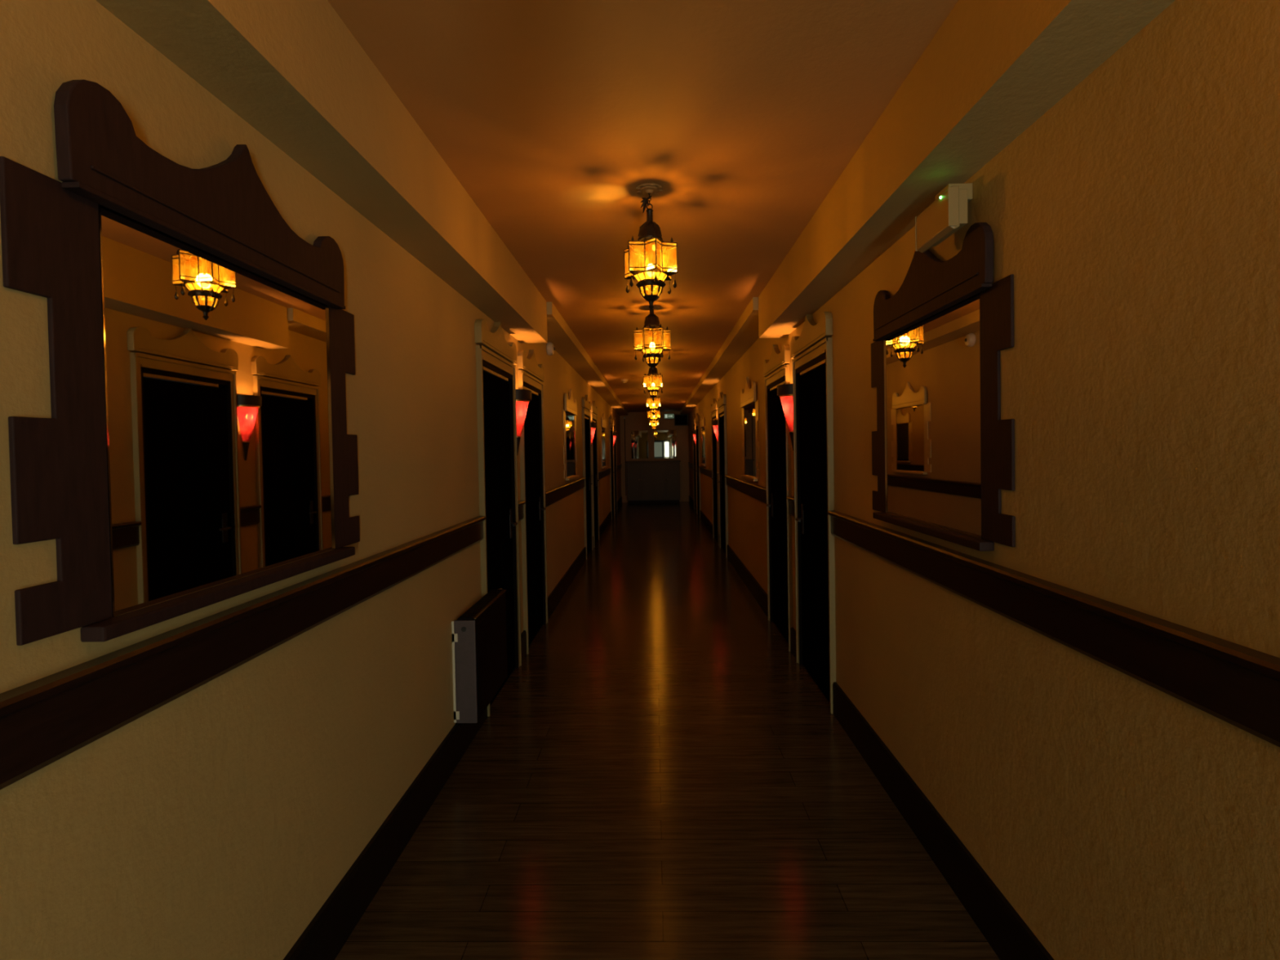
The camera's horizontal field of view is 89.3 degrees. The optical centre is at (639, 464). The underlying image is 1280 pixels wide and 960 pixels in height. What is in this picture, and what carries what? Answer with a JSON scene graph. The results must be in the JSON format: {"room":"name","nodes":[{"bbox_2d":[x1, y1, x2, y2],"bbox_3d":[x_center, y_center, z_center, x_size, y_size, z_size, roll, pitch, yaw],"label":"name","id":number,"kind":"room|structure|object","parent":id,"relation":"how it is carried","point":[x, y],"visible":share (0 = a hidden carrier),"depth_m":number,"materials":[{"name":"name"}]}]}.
{"room":"hotel corridor","nodes":[
{"label":"hotel corridor","id":0,"kind":"room"},
{"bbox_2d":[0,0,621,959],"bbox_3d":[-0.911,0.027,8.225,0.200,2.643,21.600,-1,1,1],"label":"wall","id":1,"kind":"structure","parent":0,"point":[217,822],"depth_m":1.59,"materials":[{"name":"paint"}]},
{"bbox_2d":[0,79,359,645],"bbox_3d":[-0.945,-0.234,1.577,0.044,1.066,1.160,-1,1,1],"label":"wall mirror","id":2,"kind":"object","parent":1,"relation":"attached to","point":[202,350],"visible":1,"depth_m":1.31,"materials":[{"name":"brown wood"}]},
{"bbox_2d":[0,515,485,790],"bbox_3d":[-0.962,0.426,0.555,0.036,0.139,6.248,-1,1,1],"label":"trim","id":3,"kind":"structure","parent":1,"relation":"attached to","point":[43,721],"depth_m":1.31,"materials":[{"name":"brown wood"}]},
{"bbox_2d":[95,0,547,343],"bbox_3d":[-0.891,-0.997,1.160,0.200,0.308,7.520,-1,1,1],"label":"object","id":4,"kind":"structure","parent":1,"relation":"attached to","point":[294,71],"depth_m":1.75,"materials":[{"name":"paint"}]},
{"bbox_2d":[283,496,622,959],"bbox_3d":[-0.779,1.256,8.248,0.020,0.180,21.600,-1,1,1],"label":"baseboard","id":5,"kind":"structure","parent":1,"relation":"attached to","point":[327,932],"depth_m":2.32,"materials":[{"name":"brown wood"}]},
{"bbox_2d":[451,588,507,723],"bbox_3d":[-0.844,0.995,3.534,0.114,0.517,0.788,-1,1,1],"label":"radiator","id":6,"kind":"object","parent":1,"relation":"attached to","point":[479,637],"visible":1,"depth_m":3.22,"materials":[{"name":"metal"}]},
{"bbox_2d":[457,589,505,620],"bbox_3d":[-0.842,0.746,3.477,0.092,0.017,0.648,-1,1,1],"label":"grille","id":7,"kind":"object","parent":6,"relation":"attached to","point":[477,611],"depth_m":3.41,"materials":[{"name":"paint"}]},
{"bbox_2d":[474,319,521,716],"bbox_3d":[-0.897,0.265,4.121,0.108,2.334,0.930,-1,1,1],"label":"door","id":8,"kind":"structure","parent":1,"relation":"in","point":[495,357],"depth_m":4.13,"materials":[{"name":"brown paint"}]},
{"bbox_2d":[518,500,525,521],"bbox_3d":[-0.869,0.340,4.689,0.036,0.139,0.244,-1,1,1],"label":"trim","id":9,"kind":"structure","parent":1,"relation":"attached to","point":[521,509],"depth_m":4.72,"materials":[{"name":"brown wood"}]},
{"bbox_2d":[515,389,531,453],"bbox_3d":[-0.839,-0.297,4.675,0.118,0.472,0.228,-1,1,1],"label":"wall sconce","id":10,"kind":"object","parent":1,"relation":"attached to","point":[523,397],"visible":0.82,"depth_m":4.62,"materials":[{"name":"red glass"}]},
{"bbox_2d":[517,349,547,653],"bbox_3d":[-0.871,0.241,5.254,0.108,2.334,0.930,-1,1,1],"label":"door","id":11,"kind":"structure","parent":1,"relation":"in","point":[531,374],"depth_m":5.27,"materials":[{"name":"brown paint"}]},
{"bbox_2d":[546,342,555,355],"bbox_3d":[-0.844,-1.094,6.139,0.077,0.128,0.128,-1,1,1],"label":"fire alarm","id":12,"kind":"object","parent":1,"relation":"attached to","point":[550,348],"visible":0.99,"depth_m":6.09,"materials":[{"name":"beige plastic"}]},
{"bbox_2d":[545,477,586,506],"bbox_3d":[-0.808,0.285,7.358,0.036,0.139,3.316,-1,1,1],"label":"trim","id":13,"kind":"structure","parent":1,"relation":"attached to","point":[553,495],"depth_m":6.86,"materials":[{"name":"brown wood"}]},
{"bbox_2d":[562,388,578,480],"bbox_3d":[-0.808,-0.361,7.664,0.044,1.066,1.160,-1,1,1],"label":"wall mirror","id":14,"kind":"object","parent":1,"relation":"attached to","point":[570,413],"visible":1,"depth_m":7.58,"materials":[{"name":"beige paint"}]},
{"bbox_2d":[546,302,627,415],"bbox_3d":[-0.628,-1.328,11.952,0.240,0.096,14.080,-1,1,1],"label":"trim","id":15,"kind":"structure","parent":1,"relation":"attached to","point":[566,344],"depth_m":7.12,"materials":[{"name":"paint"}]},
{"bbox_2d":[581,395,593,559],"bbox_3d":[-0.776,0.154,9.458,0.108,2.334,0.930,-1,1,1],"label":"door","id":16,"kind":"structure","parent":1,"relation":"in","point":[586,405],"depth_m":9.50,"materials":[{"name":"brown paint"}]},
{"bbox_2d":[591,422,596,448],"bbox_3d":[-0.718,-0.408,10.012,0.118,0.472,0.228,-1,1,1],"label":"wall sconce","id":17,"kind":"object","parent":1,"relation":"attached to","point":[593,425],"visible":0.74,"depth_m":9.96,"materials":[{"name":"red glass"}]},
{"bbox_2d":[590,400,599,547],"bbox_3d":[-0.750,0.130,10.592,0.108,2.334,0.930,-1,1,1],"label":"door","id":18,"kind":"structure","parent":1,"relation":"in","point":[593,414],"depth_m":10.69,"materials":[{"name":"brown paint"}]},
{"bbox_2d":[600,413,607,468],"bbox_3d":[-0.696,-0.464,12.612,0.044,1.066,1.160,-1,1,1],"label":"wall mirror","id":19,"kind":"object","parent":1,"relation":"attached to","point":[603,420],"visible":1,"depth_m":12.54,"materials":[{"name":"beige paint"}]},
{"bbox_2d":[598,467,611,479],"bbox_3d":[-0.688,0.174,12.675,0.036,0.139,3.276,-1,1,1],"label":"trim","id":20,"kind":"structure","parent":1,"relation":"attached to","point":[604,473],"depth_m":12.55,"materials":[{"name":"brown wood"}]},
{"bbox_2d":[608,414,614,519],"bbox_3d":[-0.656,0.044,14.756,0.108,2.334,0.930,-1,1,1],"label":"door","id":21,"kind":"structure","parent":1,"relation":"in","point":[611,420],"depth_m":14.81,"materials":[{"name":"brown paint"}]},
{"bbox_2d":[613,417,617,514],"bbox_3d":[-0.631,0.020,15.889,0.108,2.334,0.930,-1,1,1],"label":"door","id":22,"kind":"structure","parent":1,"relation":"in","point":[614,420],"depth_m":16.16,"materials":[{"name":"brown paint"}]},
{"bbox_2d":[613,432,617,448],"bbox_3d":[-0.598,-0.518,15.310,0.118,0.472,0.228,-1,1,1],"label":"wall sconce","id":23,"kind":"object","parent":1,"relation":"attached to","point":[615,434],"visible":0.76,"depth_m":15.25,"materials":[{"name":"red glass"}]},
{"bbox_2d":[616,463,622,470],"bbox_3d":[-0.575,0.070,17.679,0.036,0.139,2.688,-1,1,1],"label":"trim","id":24,"kind":"structure","parent":1,"relation":"attached to","point":[618,466],"depth_m":17.49,"materials":[{"name":"brown wood"}]},
{"bbox_2d":[327,0,958,412],"bbox_3d":[0.166,-1.364,8.222,2.600,0.100,22.100,-1,1,1],"label":"ceiling","id":25,"kind":"structure","parent":0,"point":[550,115],"depth_m":2.25,"materials":[{"name":"paint"}]},
{"bbox_2d":[620,378,628,382],"bbox_3d":[-0.246,-1.323,10.283,0.124,0.052,0.124,-1,1,1],"label":"smoke detector","id":26,"kind":"object","parent":25,"relation":"attached to","point":[623,380],"visible":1,"depth_m":10.24,"materials":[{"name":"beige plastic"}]},
{"bbox_2d":[623,183,677,310],"bbox_3d":[0.045,-0.939,2.831,0.226,0.531,0.246,-1,1,-4],"label":"hanging lantern","id":27,"kind":"object","parent":25,"relation":"hanging from","point":[651,260],"visible":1,"depth_m":2.78,"materials":[{"name":"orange glass"}]},
{"bbox_2d":[639,284,662,310],"bbox_3d":[0.048,-0.725,2.835,0.099,0.101,0.099,-2,1,-27],"label":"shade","id":28,"kind":"object","parent":27,"relation":"on","point":[651,293],"depth_m":2.81,"materials":[{"name":"glass"}]},
{"bbox_2d":[633,306,671,373],"bbox_3d":[0.098,-1.011,5.179,0.294,0.561,0.288,-1,1,-16],"label":"lantern","id":29,"kind":"object","parent":25,"relation":"hanging from","point":[652,340],"visible":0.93,"depth_m":5.13,"materials":[{"name":"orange glass"}]},
{"bbox_2d":[643,366,662,400],"bbox_3d":[0.153,-1.023,7.579,0.259,0.562,0.228,-2,1,-27],"label":"lantern","id":30,"kind":"object","parent":25,"relation":"hanging from","point":[653,381],"visible":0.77,"depth_m":7.52,"materials":[{"name":"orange glass"}]},
{"bbox_2d":[646,395,660,416],"bbox_3d":[0.207,-1.046,9.979,0.214,0.616,0.247,-1,1,1],"label":"lantern","id":31,"kind":"object","parent":25,"relation":"hanging from","point":[654,405],"visible":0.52,"depth_m":9.92,"materials":[{"name":"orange glass"}]},
{"bbox_2d":[647,409,660,425],"bbox_3d":[0.262,-1.073,12.378,0.234,0.661,0.242,-1,1,-10],"label":"lantern","id":32,"kind":"object","parent":25,"relation":"hanging from","point":[650,415],"visible":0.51,"depth_m":12.34,"materials":[{"name":"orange glass"}]},
{"bbox_2d":[649,418,658,431],"bbox_3d":[0.317,-1.103,14.777,0.204,0.700,0.234,-1,1,1],"label":"lantern","id":33,"kind":"object","parent":25,"relation":"hanging from","point":[654,427],"visible":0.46,"depth_m":14.72,"materials":[{"name":"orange glass"}]},
{"bbox_2d":[619,411,689,502],"bbox_3d":[0.435,-0.218,19.070,2.400,2.643,0.150,-1,1,1],"label":"wall","id":34,"kind":"structure","parent":0,"point":[633,420],"depth_m":18.99,"materials":[{"name":"beige paint"}]},
{"bbox_2d":[629,426,678,460],"bbox_3d":[0.406,-0.599,18.970,1.440,0.950,0.030,-1,1,1],"label":"mirror","id":35,"kind":"object","parent":34,"relation":"attached to","point":[645,443],"visible":0.97,"depth_m":18.97,"materials":[{"name":"clear mirror"}]},
{"bbox_2d":[663,413,674,418],"bbox_3d":[0.851,-1.407,18.931,0.300,0.150,0.054,-1,1,1],"label":"exit sign","id":36,"kind":"object","parent":34,"relation":"attached to","point":[665,415],"visible":0.96,"depth_m":18.91,"materials":[{"name":"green plastic"}]},
{"bbox_2d":[674,413,688,426],"bbox_3d":[1.191,-1.286,18.823,0.380,0.320,0.262,-1,1,1],"label":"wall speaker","id":37,"kind":"object","parent":34,"relation":"attached to","point":[679,420],"visible":1,"depth_m":18.70,"materials":[{"name":"black plastic"}]},
{"bbox_2d":[334,501,999,959],"bbox_3d":[0.214,1.378,8.278,2.600,0.100,22.100,-1,1,1],"label":"floor","id":38,"kind":"structure","parent":0,"point":[659,775],"depth_m":2.68,"materials":[{"name":"laminate"}]},
{"bbox_2d":[625,460,680,503],"bbox_3d":[0.390,0.506,18.759,1.580,1.210,0.472,-1,1,1],"label":"sideboard","id":39,"kind":"object","parent":38,"relation":"on","point":[653,481],"visible":1,"depth_m":18.55,"materials":[{"name":"brown wood"}]},
{"bbox_2d":[688,0,1279,959],"bbox_3d":[1.288,-0.011,8.175,0.200,2.643,21.600,-1,1,1],"label":"wall","id":40,"kind":"structure","parent":0,"point":[1135,222],"depth_m":1.42,"materials":[{"name":"paint"}]},
{"bbox_2d":[688,462,693,468],"bbox_3d":[1.389,0.036,17.634,0.036,0.139,2.688,-1,1,1],"label":"trim","id":41,"kind":"structure","parent":40,"relation":"attached to","point":[690,464],"depth_m":17.60,"materials":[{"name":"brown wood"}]},
{"bbox_2d":[691,431,696,447],"bbox_3d":[1.283,-0.550,15.267,0.118,0.472,0.228,-1,1,1],"label":"wall sconce","id":42,"kind":"object","parent":40,"relation":"attached to","point":[692,432],"visible":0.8,"depth_m":15.21,"materials":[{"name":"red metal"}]},
{"bbox_2d":[692,416,697,513],"bbox_3d":[1.361,-0.014,15.843,0.108,2.334,0.930,-1,1,1],"label":"door","id":43,"kind":"structure","parent":40,"relation":"in","point":[694,417],"depth_m":16.08,"materials":[{"name":"brown paint"}]},
{"bbox_2d":[695,413,701,518],"bbox_3d":[1.335,0.009,14.710,0.108,2.334,0.930,-1,1,1],"label":"door","id":44,"kind":"structure","parent":40,"relation":"in","point":[697,418],"depth_m":14.77,"materials":[{"name":"brown paint"}]},
{"bbox_2d":[699,413,706,466],"bbox_3d":[1.272,-0.510,13.167,0.044,1.066,1.160,-1,1,1],"label":"wall mirror","id":45,"kind":"object","parent":40,"relation":"attached to","point":[702,419],"visible":1,"depth_m":13.10,"materials":[{"name":"beige paint"}]},
{"bbox_2d":[698,466,711,477],"bbox_3d":[1.275,0.140,12.630,0.036,0.139,3.276,-1,1,1],"label":"trim","id":46,"kind":"structure","parent":40,"relation":"attached to","point":[708,472],"depth_m":12.52,"materials":[{"name":"brown wood"}]},
{"bbox_2d":[710,398,719,545],"bbox_3d":[1.241,0.096,10.546,0.108,2.334,0.930,-1,1,1],"label":"door","id":47,"kind":"structure","parent":40,"relation":"in","point":[713,411],"depth_m":10.66,"materials":[{"name":"brown paint"}]},
{"bbox_2d":[711,420,718,445],"bbox_3d":[1.163,-0.440,9.969,0.118,0.472,0.228,-1,1,1],"label":"wall sconce","id":48,"kind":"object","parent":40,"relation":"attached to","point":[714,423],"visible":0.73,"depth_m":9.91,"materials":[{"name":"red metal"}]},
{"bbox_2d":[680,297,759,414],"bbox_3d":[1.131,-1.359,11.912,0.240,0.096,14.080,-1,1,1],"label":"beam","id":49,"kind":"structure","parent":40,"relation":"attached to","point":[745,332],"depth_m":7.04,"materials":[{"name":"paint"}]},
{"bbox_2d":[716,391,728,557],"bbox_3d":[1.215,0.120,9.412,0.108,2.334,0.930,-1,1,1],"label":"door","id":50,"kind":"structure","parent":40,"relation":"in","point":[722,402],"depth_m":9.46,"materials":[{"name":"brown paint"}]},
{"bbox_2d":[724,475,766,503],"bbox_3d":[1.155,0.251,7.312,0.036,0.139,3.316,-1,1,1],"label":"trim","id":51,"kind":"structure","parent":40,"relation":"attached to","point":[758,492],"depth_m":6.81,"materials":[{"name":"brown wood"}]},
{"bbox_2d":[740,377,759,481],"bbox_3d":[1.126,-0.377,6.750,0.044,1.066,1.160,-1,1,1],"label":"wall mirror","id":52,"kind":"object","parent":40,"relation":"attached to","point":[749,406],"visible":1,"depth_m":6.67,"materials":[{"name":"beige paint"}]},
{"bbox_2d":[763,344,793,651],"bbox_3d":[1.120,0.207,5.208,0.108,2.334,0.930,-1,1,1],"label":"door","id":53,"kind":"structure","parent":40,"relation":"in","point":[776,371],"depth_m":5.23,"materials":[{"name":"brown paint"}]},
{"bbox_2d":[777,383,793,450],"bbox_3d":[1.042,-0.329,4.632,0.118,0.472,0.228,-1,1,1],"label":"wall sconce","id":54,"kind":"object","parent":40,"relation":"attached to","point":[784,392],"visible":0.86,"depth_m":4.58,"materials":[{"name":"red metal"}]},
{"bbox_2d":[786,496,794,516],"bbox_3d":[1.095,0.306,4.644,0.036,0.139,0.244,-1,1,1],"label":"trim","id":55,"kind":"structure","parent":40,"relation":"attached to","point":[791,499],"depth_m":4.67,"materials":[{"name":"brown wood"}]},
{"bbox_2d":[790,311,835,713],"bbox_3d":[1.094,0.231,4.075,0.108,2.334,0.930,-1,1,1],"label":"door","id":56,"kind":"structure","parent":40,"relation":"in","point":[811,352],"depth_m":4.01,"materials":[{"name":"brown paint"}]},
{"bbox_2d":[688,495,1053,959],"bbox_3d":[1.200,1.222,8.202,0.020,0.180,21.600,-1,1,1],"label":"baseboard","id":57,"kind":"structure","parent":40,"relation":"attached to","point":[1007,934],"depth_m":2.31,"materials":[{"name":"brown wood"}]},
{"bbox_2d":[871,222,1015,551],"bbox_3d":[1.027,-0.285,2.372,0.044,1.066,1.160,-1,1,1],"label":"wall mirror","id":58,"kind":"object","parent":40,"relation":"attached to","point":[943,451],"visible":0.93,"depth_m":2.19,"materials":[{"name":"brown wood"}]},
{"bbox_2d":[915,182,973,253],"bbox_3d":[0.978,-0.790,2.057,0.111,0.163,0.248,-1,1,1],"label":"emergency light","id":59,"kind":"object","parent":40,"relation":"attached to","point":[948,214],"visible":1,"depth_m":2.00,"materials":[{"name":"beige plastic"}]},
{"bbox_2d":[916,186,959,253],"bbox_3d":[0.943,-0.772,2.059,0.034,0.129,0.240,-1,1,1],"label":"diffuser","id":60,"kind":"object","parent":59,"relation":"attached to","point":[940,219],"depth_m":2.01,"materials":[{"name":"beige plastic"}]},
{"bbox_2d":[758,0,1175,337],"bbox_3d":[0.908,-1.028,1.119,0.200,0.308,7.520,-1,1,1],"label":"beam","id":61,"kind":"structure","parent":40,"relation":"attached to","point":[993,68],"depth_m":1.81,"materials":[{"name":"paint"}]},
{"bbox_2d":[827,510,1279,746],"bbox_3d":[1.001,0.393,0.510,0.036,0.139,6.248,-1,1,1],"label":"trim","id":62,"kind":"structure","parent":40,"relation":"attached to","point":[1236,684],"depth_m":1.39,"materials":[{"name":"brown wood"}]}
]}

